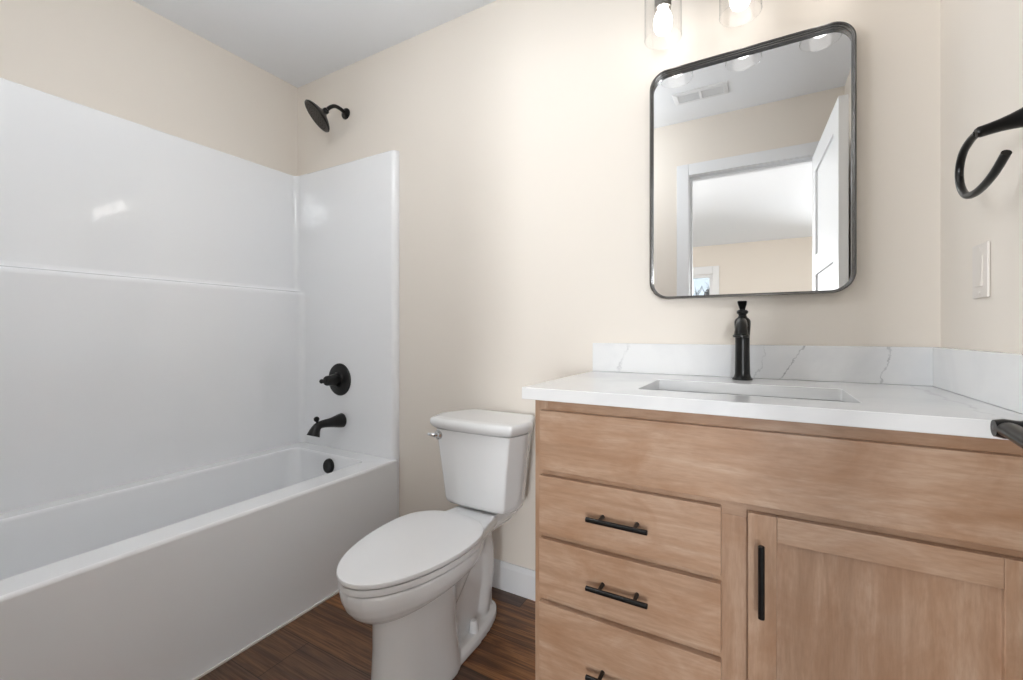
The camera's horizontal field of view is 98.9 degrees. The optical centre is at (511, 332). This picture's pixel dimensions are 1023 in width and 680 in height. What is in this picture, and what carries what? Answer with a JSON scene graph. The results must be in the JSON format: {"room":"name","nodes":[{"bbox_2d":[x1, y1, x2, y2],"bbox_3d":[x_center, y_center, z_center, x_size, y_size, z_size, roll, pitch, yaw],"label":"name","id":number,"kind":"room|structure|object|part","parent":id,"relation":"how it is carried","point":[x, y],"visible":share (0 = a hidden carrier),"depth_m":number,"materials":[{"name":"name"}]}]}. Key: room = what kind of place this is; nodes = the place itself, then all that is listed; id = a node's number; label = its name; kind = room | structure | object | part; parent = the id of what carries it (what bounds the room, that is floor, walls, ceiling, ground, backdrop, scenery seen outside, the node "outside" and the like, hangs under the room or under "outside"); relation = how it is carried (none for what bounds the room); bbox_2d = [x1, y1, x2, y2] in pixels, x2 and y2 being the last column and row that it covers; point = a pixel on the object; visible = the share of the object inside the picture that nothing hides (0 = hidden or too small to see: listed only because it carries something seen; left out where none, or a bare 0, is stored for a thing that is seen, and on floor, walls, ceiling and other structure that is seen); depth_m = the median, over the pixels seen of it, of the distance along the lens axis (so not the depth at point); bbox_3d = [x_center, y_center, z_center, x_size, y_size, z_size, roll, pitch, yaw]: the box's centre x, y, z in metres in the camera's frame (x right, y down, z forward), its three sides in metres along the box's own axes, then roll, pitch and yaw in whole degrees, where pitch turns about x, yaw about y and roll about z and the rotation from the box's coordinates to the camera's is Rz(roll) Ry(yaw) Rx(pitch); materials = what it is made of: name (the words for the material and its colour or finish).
{"room":"bathroom","nodes":[
{"label":"bathroom","id":0,"kind":"room"},
{"bbox_2d":[0,0,297,175],"bbox_3d":[-1.629,-0.165,1.836,0.100,2.438,1.524,0,0,30],"label":"wall","id":1,"kind":"structure","parent":0,"point":[124,59],"depth_m":1.88,"materials":[{"name":"beige paint"}]},
{"bbox_2d":[133,0,495,87],"bbox_3d":[-0.423,-1.424,1.141,2.884,0.080,1.740,0,0,30],"label":"ceiling","id":2,"kind":"structure","parent":0,"point":[300,43],"depth_m":1.97,"materials":[{"name":"white paint"}]},
{"bbox_2d":[198,587,534,679],"bbox_3d":[-0.423,1.084,1.141,2.884,0.060,1.740,0,0,30],"label":"floor","id":3,"kind":"structure","parent":0,"point":[325,642],"depth_m":1.45,"materials":[{"name":"brown wood"}]},
{"bbox_2d":[0,442,397,679],"bbox_3d":[-1.246,0.826,1.613,0.779,0.452,1.505,0,0,30],"label":"bathtub","id":4,"kind":"object","parent":3,"relation":"on","point":[170,576],"visible":0.9,"depth_m":1.45,"materials":[{"name":"white plastic"}]},
{"bbox_2d":[0,78,398,517],"bbox_3d":[-1.248,0.093,1.620,0.774,1.919,1.522,0,0,30],"label":"shower surround","id":5,"kind":"object","parent":4,"relation":"on","point":[169,303],"visible":0.88,"depth_m":1.89,"materials":[{"name":"white plastic"}]},
{"bbox_2d":[307,413,346,436],"bbox_3d":[-0.920,0.458,2.162,0.074,0.102,0.194,0,0,30],"label":"tub spout","id":6,"kind":"object","parent":5,"relation":"attached to","point":[339,420],"visible":1,"depth_m":2.15,"materials":[{"name":"black metal"}]},
{"bbox_2d":[319,363,350,395],"bbox_3d":[-0.910,0.241,2.207,0.166,0.166,0.106,0,0,30],"label":"shower valve","id":7,"kind":"object","parent":5,"relation":"attached to","point":[339,378],"visible":1,"depth_m":2.22,"materials":[{"name":"black metal"}]},
{"bbox_3d":[-0.917,0.241,2.196,0.062,0.062,0.081,0,0,30],"label":"handle","id":8,"kind":"part","parent":7,"relation":"part of","materials":[{"name":"black metal"}]},
{"bbox_3d":[-0.828,0.093,2.239,0.655,1.919,0.030,0,0,30],"label":"panel","id":9,"kind":"part","parent":5,"relation":"part of","materials":[{"name":"white plastic"}]},
{"bbox_2d":[192,590,338,679],"bbox_3d":[-0.903,1.050,1.419,0.006,0.009,1.468,0,0,30],"label":"trim","id":10,"kind":"structure","parent":4,"relation":"attached to","point":[336,592],"depth_m":1.50,"materials":[{"name":"white"}]},
{"bbox_2d":[336,409,534,679],"bbox_3d":[-0.227,0.686,1.441,0.403,0.737,0.775,0,0,30],"label":"toilet","id":11,"kind":"object","parent":3,"relation":"on","point":[422,580],"visible":1,"depth_m":1.35,"materials":[{"name":"white ceramic"}]},
{"bbox_3d":[-0.301,0.636,1.315,0.330,0.016,0.484,0,0,30],"label":"seat lid","id":12,"kind":"part","parent":11,"relation":"part of","materials":[{"name":"white plastic"}]},
{"bbox_3d":[-0.300,0.657,1.316,0.324,0.018,0.478,0,0,30],"label":"seat","id":13,"kind":"part","parent":11,"relation":"part of","materials":[{"name":"white plastic"}]},
{"bbox_3d":[-0.233,0.855,1.434,0.320,0.398,0.742,0,0,30],"label":"bowl","id":14,"kind":"part","parent":11,"relation":"part of","materials":[{"name":"white ceramic"}]},
{"bbox_3d":[-0.286,0.386,1.652,0.057,0.037,0.039,0,0,-27],"label":"flush lever","id":15,"kind":"part","parent":11,"relation":"part of","materials":[{"name":"silver metal"}]},
{"bbox_3d":[-0.101,0.340,1.663,0.403,0.046,0.263,0,0,30],"label":"tank lid","id":16,"kind":"part","parent":11,"relation":"part of","materials":[{"name":"white ceramic"}]},
{"bbox_3d":[-0.093,0.507,1.676,0.367,0.286,0.232,0,0,30],"label":"tank","id":17,"kind":"part","parent":11,"relation":"part of","materials":[{"name":"white ceramic"}]},
{"bbox_2d":[535,400,1022,679],"bbox_3d":[0.577,0.613,1.117,0.916,0.883,0.589,0,0,30],"label":"vanity cabinet","id":18,"kind":"object","parent":3,"relation":"on","point":[669,545],"visible":0.86,"depth_m":0.86,"materials":[{"name":"brown wood"}]},
{"bbox_3d":[0.240,0.799,0.992,0.140,0.012,0.039,0,0,30],"label":"handle","id":19,"kind":"part","parent":18,"relation":"part of","materials":[{"name":"black metal"}]},
{"bbox_3d":[0.240,0.593,0.992,0.140,0.012,0.039,0,0,30],"label":"handle","id":20,"kind":"part","parent":18,"relation":"part of","materials":[{"name":"black metal"}]},
{"bbox_3d":[0.240,0.433,0.992,0.140,0.012,0.039,0,0,30],"label":"handle","id":21,"kind":"part","parent":18,"relation":"part of","materials":[{"name":"black metal"}]},
{"bbox_3d":[0.256,0.799,1.016,0.418,0.232,0.018,0,0,30],"label":"drawer","id":22,"kind":"part","parent":18,"relation":"part of","materials":[{"name":"brown wood"}]},
{"bbox_3d":[0.256,0.593,1.016,0.418,0.143,0.018,0,0,30],"label":"drawer","id":23,"kind":"part","parent":18,"relation":"part of","materials":[{"name":"brown wood"}]},
{"bbox_3d":[0.256,0.433,1.016,0.418,0.144,0.018,0,0,30],"label":"drawer","id":24,"kind":"part","parent":18,"relation":"part of","materials":[{"name":"brown wood"}]},
{"bbox_3d":[0.464,0.558,0.919,0.916,0.773,0.018,0,0,30],"label":"frame","id":25,"kind":"part","parent":18,"relation":"part of","materials":[{"name":"brown wood"}]},
{"bbox_3d":[0.486,0.480,0.852,0.012,0.140,0.039,0,0,30],"label":"handle","id":26,"kind":"part","parent":18,"relation":"part of","materials":[{"name":"black metal"}]},
{"bbox_2d":[522,371,1022,439],"bbox_3d":[0.574,0.155,1.133,0.942,0.030,0.565,0,0,30],"label":"countertop","id":27,"kind":"structure","parent":18,"relation":"on","point":[909,408],"depth_m":0.94,"materials":[{"name":"white stone"}]},
{"bbox_2d":[732,301,752,380],"bbox_3d":[0.661,0.023,1.255,0.055,0.232,0.155,0,0,30],"label":"faucet","id":28,"kind":"object","parent":27,"relation":"on","point":[742,324],"visible":1,"depth_m":1.28,"materials":[{"name":"black metal"}]},
{"bbox_3d":[0.653,-0.015,1.241,0.041,0.056,0.124,0,0,30],"label":"spout","id":29,"kind":"part","parent":28,"relation":"part of","materials":[{"name":"black metal"}]},
{"bbox_3d":[0.680,-0.079,1.290,0.025,0.029,0.036,0,0,30],"label":"handle","id":30,"kind":"part","parent":28,"relation":"part of","materials":[{"name":"black metal"}]},
{"bbox_2d":[660,390,842,401],"bbox_3d":[0.565,0.243,1.084,0.484,0.146,0.295,0,0,30],"label":"sink","id":31,"kind":"object","parent":27,"relation":"in","point":[660,390],"visible":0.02,"depth_m":1.19,"materials":[{"name":"white ceramic"}]},
{"bbox_3d":[0.661,0.639,0.790,0.320,0.461,0.005,0,0,30],"label":"door","id":32,"kind":"part","parent":18,"relation":"part of","materials":[{"name":"brown wood"}]},
{"bbox_3d":[0.659,0.387,0.786,0.312,0.050,0.018,0,0,30],"label":"door rail","id":33,"kind":"part","parent":18,"relation":"part of","materials":[{"name":"brown wood"}]},
{"bbox_2d":[298,0,939,569],"bbox_3d":[-0.018,-0.165,1.853,2.884,2.438,0.100,0,0,30],"label":"wall","id":34,"kind":"structure","parent":0,"point":[519,130],"depth_m":1.67,"materials":[{"name":"beige paint"}]},
{"bbox_2d":[304,99,349,131],"bbox_3d":[-0.938,-1.086,2.196,0.149,0.160,0.215,0,0,30],"label":"shower","id":35,"kind":"object","parent":34,"relation":"attached to","point":[319,115],"visible":1,"depth_m":2.16,"materials":[{"name":"black metal"}]},
{"bbox_3d":[-0.892,-1.127,2.221,0.023,0.061,0.125,0,0,33],"label":"shower arm","id":36,"kind":"part","parent":35,"relation":"part of","materials":[{"name":"black metal"}]},
{"bbox_2d":[492,558,534,600],"bbox_3d":[-0.099,0.998,1.833,0.963,0.112,0.013,0,0,30],"label":"baseboard","id":37,"kind":"structure","parent":34,"relation":"attached to","point":[512,578],"depth_m":1.76,"materials":[{"name":"white paint"}]},
{"bbox_2d":[653,0,749,35],"bbox_3d":[0.677,-1.062,1.291,0.537,0.297,0.189,0,0,30],"label":"vanity light","id":38,"kind":"object","parent":34,"relation":"attached to","point":[663,19],"visible":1,"depth_m":1.34,"materials":[{"name":"white glass"}]},
{"bbox_2d":[653,0,672,35],"bbox_3d":[0.471,-1.029,1.362,0.057,0.200,0.057,0,0,30],"label":"bulb","id":39,"kind":"object","parent":38,"relation":"attached to","point":[663,19],"depth_m":1.35,"materials":[{"name":"white glass"}]},
{"bbox_2d":[729,0,749,11],"bbox_3d":[0.657,-1.029,1.257,0.057,0.200,0.057,0,0,30],"label":"bulb","id":40,"kind":"object","parent":38,"relation":"attached to","point":[736,5],"depth_m":1.25,"materials":[{"name":"white glass"}]},
{"bbox_2d":[650,21,856,298],"bbox_3d":[0.718,-0.495,1.358,0.558,0.764,0.031,0,0,30],"label":"mirror","id":41,"kind":"object","parent":34,"relation":"attached to","point":[753,148],"visible":1,"depth_m":1.34,"materials":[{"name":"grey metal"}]},
{"bbox_2d":[593,343,932,385],"bbox_3d":[0.709,0.089,1.370,0.942,0.101,0.020,0,0,30],"label":"backsplash","id":42,"kind":"structure","parent":34,"relation":"attached to","point":[855,364],"depth_m":1.30,"materials":[{"name":"white stone"}]},
{"bbox_2d":[940,0,1022,353],"bbox_3d":[0.791,-0.165,0.459,0.100,2.438,1.524,0,0,30],"label":"wall","id":43,"kind":"structure","parent":0,"point":[981,41],"depth_m":0.94,"materials":[{"name":"beige paint"}]},
{"bbox_2d":[933,347,1022,413],"bbox_3d":[0.970,0.089,0.896,0.020,0.101,0.545,0,0,30],"label":"backsplash","id":44,"kind":"structure","parent":43,"relation":"attached to","point":[994,378],"depth_m":0.89,"materials":[{"name":"white stone"}]},
{"bbox_2d":[972,241,989,298],"bbox_3d":[0.994,-0.131,0.929,0.009,0.115,0.074,0,0,30],"label":"light switch","id":45,"kind":"object","parent":43,"relation":"attached to","point":[981,252],"visible":1,"depth_m":0.92,"materials":[{"name":"white plastic"}]},
{"bbox_2d":[955,107,1022,198],"bbox_3d":[0.829,-0.313,0.718,0.100,0.156,0.186,0,0,30],"label":"towel ring","id":46,"kind":"object","parent":43,"relation":"attached to","point":[1014,120],"visible":1,"depth_m":0.73,"materials":[{"name":"black metal"}]},
{"bbox_3d":[0.837,-0.362,0.728,0.096,0.057,0.058,0,0,30],"label":"post","id":47,"kind":"part","parent":46,"relation":"part of","materials":[{"name":"black metal"}]},
{"bbox_2d":[990,419,1022,448],"bbox_3d":[0.460,0.017,0.205,0.137,2.050,0.748,0,0,30],"label":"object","id":48,"kind":"structure","parent":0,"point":[1012,430],"depth_m":0.48,"materials":[{"name":"black metal"}]}
]}

